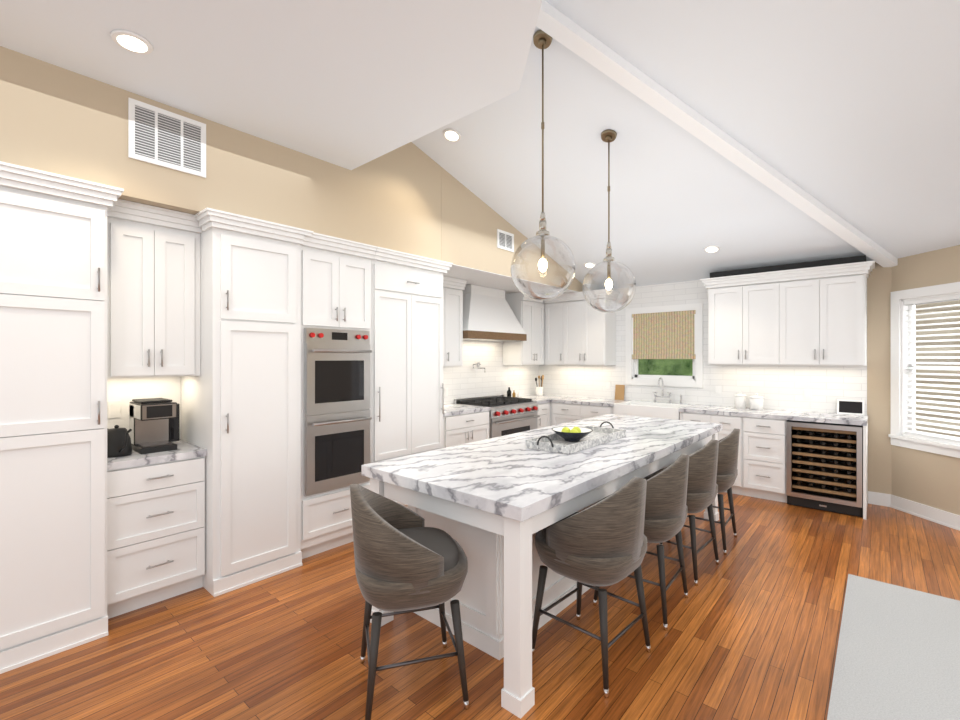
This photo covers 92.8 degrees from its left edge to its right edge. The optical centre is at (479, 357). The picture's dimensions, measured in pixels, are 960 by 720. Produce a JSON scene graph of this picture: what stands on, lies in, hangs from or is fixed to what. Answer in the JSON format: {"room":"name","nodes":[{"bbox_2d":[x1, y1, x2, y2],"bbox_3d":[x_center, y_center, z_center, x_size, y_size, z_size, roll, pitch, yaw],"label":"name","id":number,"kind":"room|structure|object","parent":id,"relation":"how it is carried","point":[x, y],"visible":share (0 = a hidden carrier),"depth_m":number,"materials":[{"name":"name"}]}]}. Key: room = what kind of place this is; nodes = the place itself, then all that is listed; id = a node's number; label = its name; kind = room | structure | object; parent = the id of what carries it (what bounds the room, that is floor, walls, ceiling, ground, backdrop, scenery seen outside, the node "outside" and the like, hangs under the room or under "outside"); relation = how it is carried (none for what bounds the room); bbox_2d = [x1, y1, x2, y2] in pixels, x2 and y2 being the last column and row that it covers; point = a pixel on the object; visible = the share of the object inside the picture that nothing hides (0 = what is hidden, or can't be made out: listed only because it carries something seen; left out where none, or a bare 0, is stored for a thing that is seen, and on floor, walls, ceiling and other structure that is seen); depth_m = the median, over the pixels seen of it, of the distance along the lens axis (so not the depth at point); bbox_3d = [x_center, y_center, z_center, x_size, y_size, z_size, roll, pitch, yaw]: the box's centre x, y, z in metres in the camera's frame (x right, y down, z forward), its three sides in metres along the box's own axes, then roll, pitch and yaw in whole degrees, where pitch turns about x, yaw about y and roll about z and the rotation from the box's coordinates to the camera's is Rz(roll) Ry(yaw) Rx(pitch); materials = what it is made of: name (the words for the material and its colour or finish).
{"room":"kitchen","nodes":[
{"label":"kitchen","id":0,"kind":"room"},
{"bbox_2d":[0,0,541,169],"bbox_3d":[-0.552,-3.110,-0.535,8.674,3.080,5.867,0,0,41],"label":"ceiling","id":1,"kind":"structure","parent":0,"point":[350,84],"depth_m":2.39,"materials":[{"name":"white paint"}]},
{"bbox_2d":[111,29,152,54],"bbox_3d":[-1.724,-1.563,2.267,0.170,0.012,0.170,0,0,41],"label":"recessed light","id":2,"kind":"object","parent":1,"relation":"in","point":[130,41],"visible":0.96,"depth_m":2.25,"materials":[{"name":"white plastic"}]},
{"bbox_2d":[0,492,959,719],"bbox_3d":[2.380,1.600,-0.090,13.300,0.100,10.400,0,0,41],"label":"floor","id":3,"kind":"structure","parent":0,"point":[754,619],"depth_m":2.45,"materials":[{"name":"brown wood"}]},
{"bbox_2d":[0,161,123,673],"bbox_3d":[-2.609,0.300,2.427,0.733,2.500,1.013,0,0,41],"label":"pantry","id":4,"kind":"object","parent":3,"relation":"on","point":[53,413],"visible":1,"depth_m":2.39,"materials":[{"name":"white wood"}]},
{"bbox_2d":[0,46,440,259],"bbox_3d":[-2.892,-2.801,2.206,0.599,3.697,6.910,0,0,41],"label":"wall","id":5,"kind":"structure","parent":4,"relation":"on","point":[55,119],"depth_m":3.07,"materials":[{"name":"beige paint"}]},
{"bbox_2d":[128,98,205,177],"bbox_3d":[-1.931,-1.355,2.840,0.012,0.350,0.410,0,0,41],"label":"return air vent","id":6,"kind":"object","parent":5,"relation":"attached to","point":[164,138],"visible":1,"depth_m":2.83,"materials":[{"name":"white metal"}]},
{"bbox_2d":[107,456,204,618],"bbox_3d":[-2.194,1.103,3.016,0.582,0.895,0.536,0,0,41],"label":"base drawers","id":7,"kind":"object","parent":3,"relation":"on","point":[155,532],"visible":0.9,"depth_m":2.84,"materials":[{"name":"white wood"}]},
{"bbox_2d":[107,440,206,469],"bbox_3d":[-2.205,0.631,3.025,0.553,0.043,0.536,0,0,41],"label":"countertop","id":8,"kind":"structure","parent":7,"relation":"on","point":[185,450],"depth_m":2.87,"materials":[{"name":"stone"}]},
{"bbox_2d":[107,425,131,457],"bbox_3d":[-2.270,0.514,2.858,0.298,0.190,0.156,0,0,41],"label":"kettle","id":9,"kind":"object","parent":8,"relation":"on","point":[119,442],"visible":0.73,"depth_m":2.81,"materials":[{"name":"black metal"}]},
{"bbox_2d":[129,398,179,453],"bbox_3d":[-2.167,0.444,3.079,0.303,0.330,0.260,0,0,41],"label":"coffee maker","id":10,"kind":"object","parent":8,"relation":"on","point":[154,424],"visible":0.94,"depth_m":3.02,"materials":[{"name":"silver metal"}]},
{"bbox_2d":[181,208,313,596],"bbox_3d":[-1.761,0.300,3.396,0.733,2.500,0.722,0,0,41],"label":"pantry","id":11,"kind":"object","parent":3,"relation":"on","point":[241,408],"visible":1,"depth_m":3.15,"materials":[{"name":"white wood"}]},
{"bbox_2d":[301,232,376,558],"bbox_3d":[-1.350,0.300,3.871,0.725,2.500,0.651,0,0,41],"label":"tall cabinet","id":12,"kind":"object","parent":3,"relation":"on","point":[336,352],"visible":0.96,"depth_m":3.64,"materials":[{"name":"white painted wood"}]},
{"bbox_2d":[350,484,468,719],"bbox_3d":[-0.341,1.066,2.171,0.535,0.972,0.553,0,0,-17],"label":"stool","id":13,"kind":"object","parent":3,"relation":"on","point":[406,560],"visible":1,"depth_m":1.96,"materials":[{"name":"fabric"}]},
{"bbox_2d":[371,246,452,507],"bbox_3d":[-0.838,0.300,4.468,0.708,2.500,0.918,0,0,41],"label":"tall cabinet","id":14,"kind":"object","parent":3,"relation":"on","point":[407,398],"visible":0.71,"depth_m":4.21,"materials":[{"name":"white wood"}]},
{"bbox_2d":[443,411,488,447],"bbox_3d":[-0.480,1.103,5.460,0.662,0.895,1.150,0,0,41],"label":"base cabinet","id":15,"kind":"object","parent":3,"relation":"on","point":[460,429],"visible":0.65,"depth_m":5.36,"materials":[{"name":"white wood"}]},
{"bbox_2d":[443,404,489,416],"bbox_3d":[-0.491,0.631,5.469,0.634,0.043,1.153,0,0,41],"label":"countertop","id":16,"kind":"structure","parent":15,"relation":"on","point":[453,409],"depth_m":5.52,"materials":[{"name":"stone"}]},
{"bbox_2d":[454,395,539,438],"bbox_3d":[0.260,1.050,6.265,0.712,1.000,1.028,0,0,41],"label":"range","id":17,"kind":"object","parent":3,"relation":"on","point":[509,415],"visible":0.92,"depth_m":6.07,"materials":[{"name":"silver metal"}]},
{"bbox_2d":[537,403,548,428],"bbox_3d":[0.693,1.103,6.801,0.662,0.895,0.341,0,0,41],"label":"base","id":18,"kind":"object","parent":3,"relation":"on","point":[543,418],"visible":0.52,"depth_m":6.61,"materials":[{"name":"white"}]},
{"bbox_2d":[516,397,549,403],"bbox_3d":[0.679,0.631,6.805,0.634,0.043,0.330,0,0,41],"label":"countertop","id":19,"kind":"structure","parent":18,"relation":"on","point":[539,400],"depth_m":6.70,"materials":[{"name":"stone"}]},
{"bbox_2d":[507,387,512,396],"bbox_3d":[0.437,0.524,6.860,0.070,0.170,0.068,0,0,41],"label":"oil bottle","id":20,"kind":"object","parent":19,"relation":"on","point":[509,391],"depth_m":6.84,"materials":[{"name":"black glass"}]},
{"bbox_2d":[370,434,718,718],"bbox_3d":[0.814,1.121,3.538,1.111,0.858,3.211,0,0,41],"label":"kitchen island","id":21,"kind":"object","parent":3,"relation":"on","point":[496,597],"depth_m":2.38,"materials":[{"name":"wood"}]},
{"bbox_2d":[361,414,722,521],"bbox_3d":[0.814,0.661,3.537,1.164,0.062,3.265,0,0,41],"label":"island countertop","id":22,"kind":"structure","parent":21,"relation":"on","point":[505,478],"depth_m":2.68,"materials":[{"name":"white stone"}]},
{"bbox_2d":[525,421,625,453],"bbox_3d":[0.743,0.576,3.430,0.340,0.106,0.936,0,0,41],"label":"tray","id":23,"kind":"object","parent":22,"relation":"on","point":[556,443],"visible":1,"depth_m":3.30,"materials":[{"name":"white stone"}]},
{"bbox_2d":[552,426,592,441],"bbox_3d":[0.688,0.566,3.412,0.306,0.100,0.306,0,0,41],"label":"fruit bowl","id":24,"kind":"object","parent":23,"relation":"on","point":[571,433],"visible":1,"depth_m":3.36,"materials":[{"name":"grey ceramic"}]},
{"bbox_2d":[549,402,551,425],"bbox_3d":[1.012,1.103,7.180,0.642,0.895,0.643,0,0,41],"label":"cabinet filler","id":25,"kind":"object","parent":3,"relation":"on","point":[550,413],"depth_m":6.76,"materials":[{"name":"white wood"}]},
{"bbox_2d":[552,402,612,425],"bbox_3d":[1.603,1.103,6.648,0.943,0.895,0.664,0,0,41],"label":"base","id":26,"kind":"object","parent":3,"relation":"on","point":[562,413],"visible":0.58,"depth_m":6.48,"materials":[{"name":"white wood"}]},
{"bbox_2d":[520,395,867,425],"bbox_3d":[2.343,0.631,6.005,4.194,0.043,0.657,0,0,41],"label":"countertop","id":27,"kind":"structure","parent":26,"relation":"on","point":[834,418],"depth_m":5.21,"materials":[{"name":"stone"}]},
{"bbox_2d":[535,375,543,395],"bbox_3d":[0.973,0.439,7.368,0.146,0.341,0.129,0,0,41],"label":"utensil crock","id":28,"kind":"object","parent":27,"relation":"on","point":[539,390],"visible":1,"depth_m":7.33,"materials":[{"name":"white ceramic"}]},
{"bbox_2d":[615,385,624,399],"bbox_3d":[2.040,0.501,6.672,0.140,0.220,0.016,0,-8,41],"label":"cutting board","id":29,"kind":"object","parent":27,"relation":"on","point":[619,391],"visible":0.98,"depth_m":6.66,"materials":[{"name":"brown wood"}]},
{"bbox_2d":[614,401,689,419],"bbox_3d":[2.257,0.745,5.994,0.826,0.280,0.503,0,0,41],"label":"farmhouse sink","id":30,"kind":"object","parent":27,"relation":"in","point":[651,409],"visible":0.46,"depth_m":5.86,"materials":[{"name":"white ceramic"}]},
{"bbox_2d":[653,378,682,403],"bbox_3d":[2.487,0.436,6.113,0.399,0.345,0.195,0,0,41],"label":"faucet","id":31,"kind":"object","parent":27,"relation":"on","point":[669,396],"visible":0.98,"depth_m":6.15,"materials":[{"name":"silver metal"}]},
{"bbox_2d":[734,392,746,408],"bbox_3d":[3.142,0.508,5.517,0.132,0.202,0.132,0,0,41],"label":"canister","id":32,"kind":"object","parent":27,"relation":"on","point":[739,400],"visible":1,"depth_m":5.47,"materials":[{"name":"white ceramic"}]},
{"bbox_2d":[749,393,763,409],"bbox_3d":[3.269,0.513,5.405,0.152,0.192,0.152,0,0,41],"label":"canister","id":33,"kind":"object","parent":27,"relation":"on","point":[756,401],"visible":1,"depth_m":5.36,"materials":[{"name":"white ceramic"}]},
{"bbox_2d":[837,399,863,414],"bbox_3d":[4.003,0.532,4.937,0.230,0.160,0.013,0,-12,41],"label":"display","id":34,"kind":"object","parent":27,"relation":"on","point":[852,407],"visible":0.92,"depth_m":4.93,"materials":[{"name":"white"}]},
{"bbox_2d":[532,477,650,697],"bbox_3d":[0.590,1.066,2.393,0.535,0.972,0.553,0,0,44],"label":"stool","id":35,"kind":"object","parent":3,"relation":"on","point":[603,542],"visible":0.96,"depth_m":2.17,"materials":[{"name":"fabric"}]},
{"bbox_2d":[593,454,688,630],"bbox_3d":[1.039,1.066,2.906,0.535,0.972,0.553,0,0,38],"label":"stool","id":36,"kind":"object","parent":3,"relation":"on","point":[666,510],"visible":0.65,"depth_m":2.65,"materials":[{"name":"fabric"}]},
{"bbox_2d":[613,407,682,419],"bbox_3d":[2.298,1.103,6.040,0.898,0.895,0.664,0,0,41],"label":"base cabinet","id":37,"kind":"object","parent":3,"relation":"on","point":[681,415],"depth_m":5.54,"materials":[{"name":"white wood"}]},
{"bbox_2d":[644,439,718,585],"bbox_3d":[1.486,1.066,3.417,0.535,0.972,0.553,0,0,44],"label":"stool","id":38,"kind":"object","parent":3,"relation":"on","point":[702,488],"visible":0.56,"depth_m":3.17,"materials":[{"name":"fabric"}]},
{"bbox_2d":[668,428,739,554],"bbox_3d":[1.915,1.066,3.907,0.535,0.972,0.553,0,0,38],"label":"stool","id":39,"kind":"object","parent":3,"relation":"on","point":[727,472],"visible":0.5,"depth_m":3.66,"materials":[{"name":"fabric"}]},
{"bbox_2d":[683,412,743,494],"bbox_3d":[2.879,1.103,5.532,0.643,0.895,0.664,0,0,41],"label":"base","id":40,"kind":"object","parent":3,"relation":"on","point":[730,423],"visible":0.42,"depth_m":5.19,"materials":[{"name":"white wood"}]},
{"bbox_2d":[743,417,786,502],"bbox_3d":[3.276,1.103,5.184,0.408,0.895,0.664,0,0,41],"label":"base cabinet","id":41,"kind":"object","parent":3,"relation":"on","point":[764,458],"visible":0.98,"depth_m":4.96,"materials":[{"name":"white wood"}]},
{"bbox_2d":[787,420,862,516],"bbox_3d":[3.668,1.107,4.850,0.618,0.885,0.650,0,0,41],"label":"wine fridge","id":42,"kind":"object","parent":3,"relation":"on","point":[824,466],"visible":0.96,"depth_m":4.69,"materials":[{"name":"black"}]},
{"bbox_2d":[863,423,867,518],"bbox_3d":[3.911,1.103,4.636,0.024,0.895,0.652,0,0,41],"label":"end panel","id":43,"kind":"object","parent":3,"relation":"on","point":[865,466],"visible":0.79,"depth_m":4.40,"materials":[{"name":"white wood"}]},
{"bbox_2d":[827,574,959,719],"bbox_3d":[2.474,1.544,1.475,2.120,0.012,2.880,0,0,41],"label":"rug","id":44,"kind":"object","parent":3,"relation":"on","point":[898,654],"visible":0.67,"depth_m":2.35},
{"bbox_2d":[441,167,588,294],"bbox_3d":[0.295,-2.809,6.129,0.970,3.682,3.188,0,0,41],"label":"wall","id":45,"kind":"structure","parent":0,"point":[471,223],"depth_m":5.13,"materials":[{"name":"beige paint"}]},
{"bbox_2d":[497,229,513,251],"bbox_3d":[0.302,-1.383,5.391,0.012,0.215,0.310,0,0,41],"label":"air vent","id":46,"kind":"object","parent":45,"relation":"in","point":[505,240],"visible":1,"depth_m":5.38,"materials":[{"name":"white metal"}]},
{"bbox_2d":[412,0,959,290],"bbox_3d":[0.227,-2.256,-4.037,14.460,2.530,18.776,0,0,41],"label":"ceiling","id":47,"kind":"structure","parent":0,"point":[848,111],"depth_m":3.51,"materials":[{"name":"white paint"}]},
{"bbox_2d":[443,128,460,141],"bbox_3d":[-0.252,-2.003,4.115,0.170,0.056,0.164,0,0,41],"label":"recessed light","id":48,"kind":"object","parent":47,"relation":"in","point":[451,135],"visible":0.98,"depth_m":4.10,"materials":[{"name":"white"}]},
{"bbox_2d":[511,30,575,300],"bbox_3d":[0.416,-1.258,3.025,0.426,1.751,0.426,0,0,41],"label":"pendant light","id":49,"kind":"object","parent":47,"relation":"hanging from","point":[542,40],"visible":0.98,"depth_m":3.00,"materials":[{"name":"clear glass"}]},
{"bbox_2d":[584,262,595,267],"bbox_3d":[1.477,-1.245,6.136,0.170,0.056,0.164,0,0,41],"label":"recessed light","id":50,"kind":"object","parent":47,"relation":"in","point":[588,264],"visible":0.71,"depth_m":6.11,"materials":[{"name":"white"}]},
{"bbox_2d":[582,129,635,312],"bbox_3d":[1.061,-1.113,3.763,0.426,1.482,0.426,0,0,41],"label":"pendant light","id":51,"kind":"object","parent":47,"relation":"hanging from","point":[608,136],"visible":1,"depth_m":3.73,"materials":[{"name":"clear glass"}]},
{"bbox_2d":[704,245,719,252],"bbox_3d":[2.629,-1.234,5.181,0.170,0.056,0.164,0,0,41],"label":"recessed light","id":52,"kind":"object","parent":47,"relation":"in","point":[711,248],"visible":1,"depth_m":5.17,"materials":[{"name":"white"}]},
{"bbox_2d":[536,0,897,266],"bbox_3d":[0.404,-2.152,2.839,8.752,2.439,0.120,0,0,-26],"label":"beam","id":53,"kind":"structure","parent":47,"relation":"attached to","point":[565,31],"depth_m":3.40,"materials":[{"name":"white"}]},
{"bbox_2d":[554,262,891,493],"bbox_3d":[2.680,-0.075,6.226,4.630,3.250,0.100,0,0,41],"label":"wall","id":54,"kind":"structure","parent":0,"point":[879,285],"depth_m":4.82,"materials":[{"name":"beige paint"}]},
{"bbox_2d":[626,303,702,387],"bbox_3d":[2.543,-0.165,6.328,1.040,1.100,0.128,0,0,41],"label":"window","id":55,"kind":"structure","parent":54,"relation":"in","point":[633,377],"depth_m":6.23,"materials":[{"name":"white"}]},
{"bbox_2d":[632,310,695,358],"bbox_3d":[2.516,-0.323,6.298,0.860,0.675,0.024,0,0,41],"label":"window shade","id":56,"kind":"object","parent":55,"relation":"attached to","point":[664,335],"visible":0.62,"depth_m":6.28,"materials":[{"name":"beige fabric"}]},
{"bbox_2d":[539,278,866,414],"bbox_3d":[2.556,-0.270,6.263,4.194,1.760,0.008,0,0,41],"label":"tile","id":57,"kind":"structure","parent":54,"relation":"attached to","point":[780,387],"depth_m":5.92,"materials":[{"name":"white tile"}]},
{"bbox_2d":[543,289,619,364],"bbox_3d":[1.502,-0.430,6.892,1.078,1.070,0.430,0,0,41],"label":"upper cabinet","id":58,"kind":"object","parent":57,"relation":"attached to","point":[579,329],"visible":0.79,"depth_m":6.72,"materials":[{"name":"white"}]},
{"bbox_2d":[700,255,874,366],"bbox_3d":[3.428,-0.481,5.199,1.610,1.138,0.440,0,0,41],"label":"wall cabinet","id":59,"kind":"object","parent":57,"relation":"attached to","point":[811,313],"visible":1,"depth_m":5.02,"materials":[{"name":"white"}]},
{"bbox_2d":[868,491,890,506],"bbox_3d":[4.209,1.485,4.810,0.191,0.130,0.016,0,0,41],"label":"baseboard","id":60,"kind":"structure","parent":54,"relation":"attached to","point":[880,499],"depth_m":4.81,"materials":[{"name":"white wood"}]},
{"bbox_2d":[892,245,959,514],"bbox_3d":[4.698,-0.050,-0.728,0.100,3.200,11.000,0,0,-4],"label":"wall","id":61,"kind":"structure","parent":0,"point":[927,478],"depth_m":4.40,"materials":[{"name":"beige paint"}]},
{"bbox_2d":[888,282,959,457],"bbox_3d":[4.371,0.107,3.853,0.145,1.585,1.795,0,0,-4],"label":"window","id":62,"kind":"structure","parent":61,"relation":"in","point":[899,375],"depth_m":4.63,"materials":[{"name":"white wood"}]},
{"bbox_2d":[904,294,959,442],"bbox_3d":[4.373,0.098,3.860,0.048,1.343,1.556,0,0,-4],"label":"right window blind slats","id":63,"kind":"object","parent":62,"relation":"attached to","point":[927,301],"visible":1,"depth_m":4.37,"materials":[{"name":"white plastic"}]},
{"bbox_2d":[889,494,959,530],"bbox_3d":[4.636,1.485,-0.733,0.024,0.130,11.000,0,0,-4],"label":"baseboard","id":64,"kind":"structure","parent":61,"relation":"attached to","point":[938,516],"depth_m":4.39,"materials":[{"name":"white wood"}]},
{"bbox_3d":[-3.295,-1.550,2.559,0.470,6.200,6.910,0,0,41],"label":"wall","id":65,"kind":"structure","parent":0,"visible":0},
{"bbox_2d":[107,199,201,438],"bbox_3d":[-2.222,-0.172,3.040,0.508,1.555,0.536,0,0,41],"label":"wall cabinet","id":66,"kind":"object","parent":65,"relation":"attached to","point":[153,301],"visible":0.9,"depth_m":2.92,"materials":[{"name":"white wood"}]},
{"bbox_2d":[108,401,120,418],"bbox_3d":[-2.482,0.350,3.103,0.008,0.116,0.070,0,0,41],"label":"outlet","id":67,"kind":"object","parent":66,"relation":"attached to","point":[114,409],"visible":1,"depth_m":3.10,"materials":[{"name":"white plastic"}]},
{"bbox_3d":[-0.075,-1.550,6.518,0.100,6.200,3.290,0,0,41],"label":"wall","id":68,"kind":"structure","parent":0,"visible":0},
{"bbox_2d":[443,340,538,404],"bbox_3d":[-0.069,-0.177,6.443,0.008,1.575,3.178,0,0,41],"label":"tile","id":69,"kind":"structure","parent":68,"relation":"attached to","point":[496,377],"depth_m":6.62,"materials":[{"name":"white tile"}]},
{"bbox_2d":[444,388,447,396],"bbox_3d":[-0.446,0.450,5.999,0.008,0.116,0.070,0,0,41],"label":"electrical outlet","id":70,"kind":"object","parent":69,"relation":"attached to","point":[445,392],"visible":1,"depth_m":5.99,"materials":[{"name":"white plastic"}]},
{"bbox_2d":[443,276,466,366],"bbox_3d":[-0.635,-0.430,5.468,0.419,1.070,0.961,0,0,41],"label":"wall cabinet","id":71,"kind":"object","parent":69,"relation":"attached to","point":[453,288],"visible":0.27,"depth_m":5.60,"materials":[{"name":"white wood"}]},
{"bbox_2d":[473,362,484,371],"bbox_3d":[-0.009,0.128,6.376,0.168,0.145,0.198,0,0,41],"label":"pot filler","id":72,"kind":"object","parent":69,"relation":"attached to","point":[478,364],"visible":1,"depth_m":6.34,"materials":[{"name":"silver metal"}]},
{"bbox_2d":[503,292,545,364],"bbox_3d":[0.821,-0.430,7.132,0.419,1.070,0.966,0,0,41],"label":"upper cabinet","id":73,"kind":"object","parent":69,"relation":"attached to","point":[528,312],"visible":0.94,"depth_m":6.83,"materials":[{"name":"white wood"}]},
{"bbox_2d":[462,285,526,341],"bbox_3d":[0.100,-0.606,6.292,0.440,0.719,1.244,0,0,41],"label":"range hood","id":74,"kind":"object","parent":68,"relation":"attached to","point":[488,314],"visible":0.75,"depth_m":6.13,"materials":[{"name":"white paint"}]},
{"label":"outside","id":75,"kind":"structure","parent":0,"visible":0},
{"bbox_2d":[638,359,692,375],"bbox_3d":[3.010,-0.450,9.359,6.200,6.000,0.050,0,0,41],"label":"garden","id":76,"kind":"object","parent":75,"point":[675,365],"depth_m":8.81,"materials":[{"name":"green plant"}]},
{"bbox_2d":[915,300,959,436],"bbox_3d":[7.073,-0.950,5.271,4.300,7.000,0.050,0,0,41],"label":"house","id":77,"kind":"structure","parent":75,"point":[939,355],"depth_m":6.08,"materials":[{"name":"white"}]}
]}

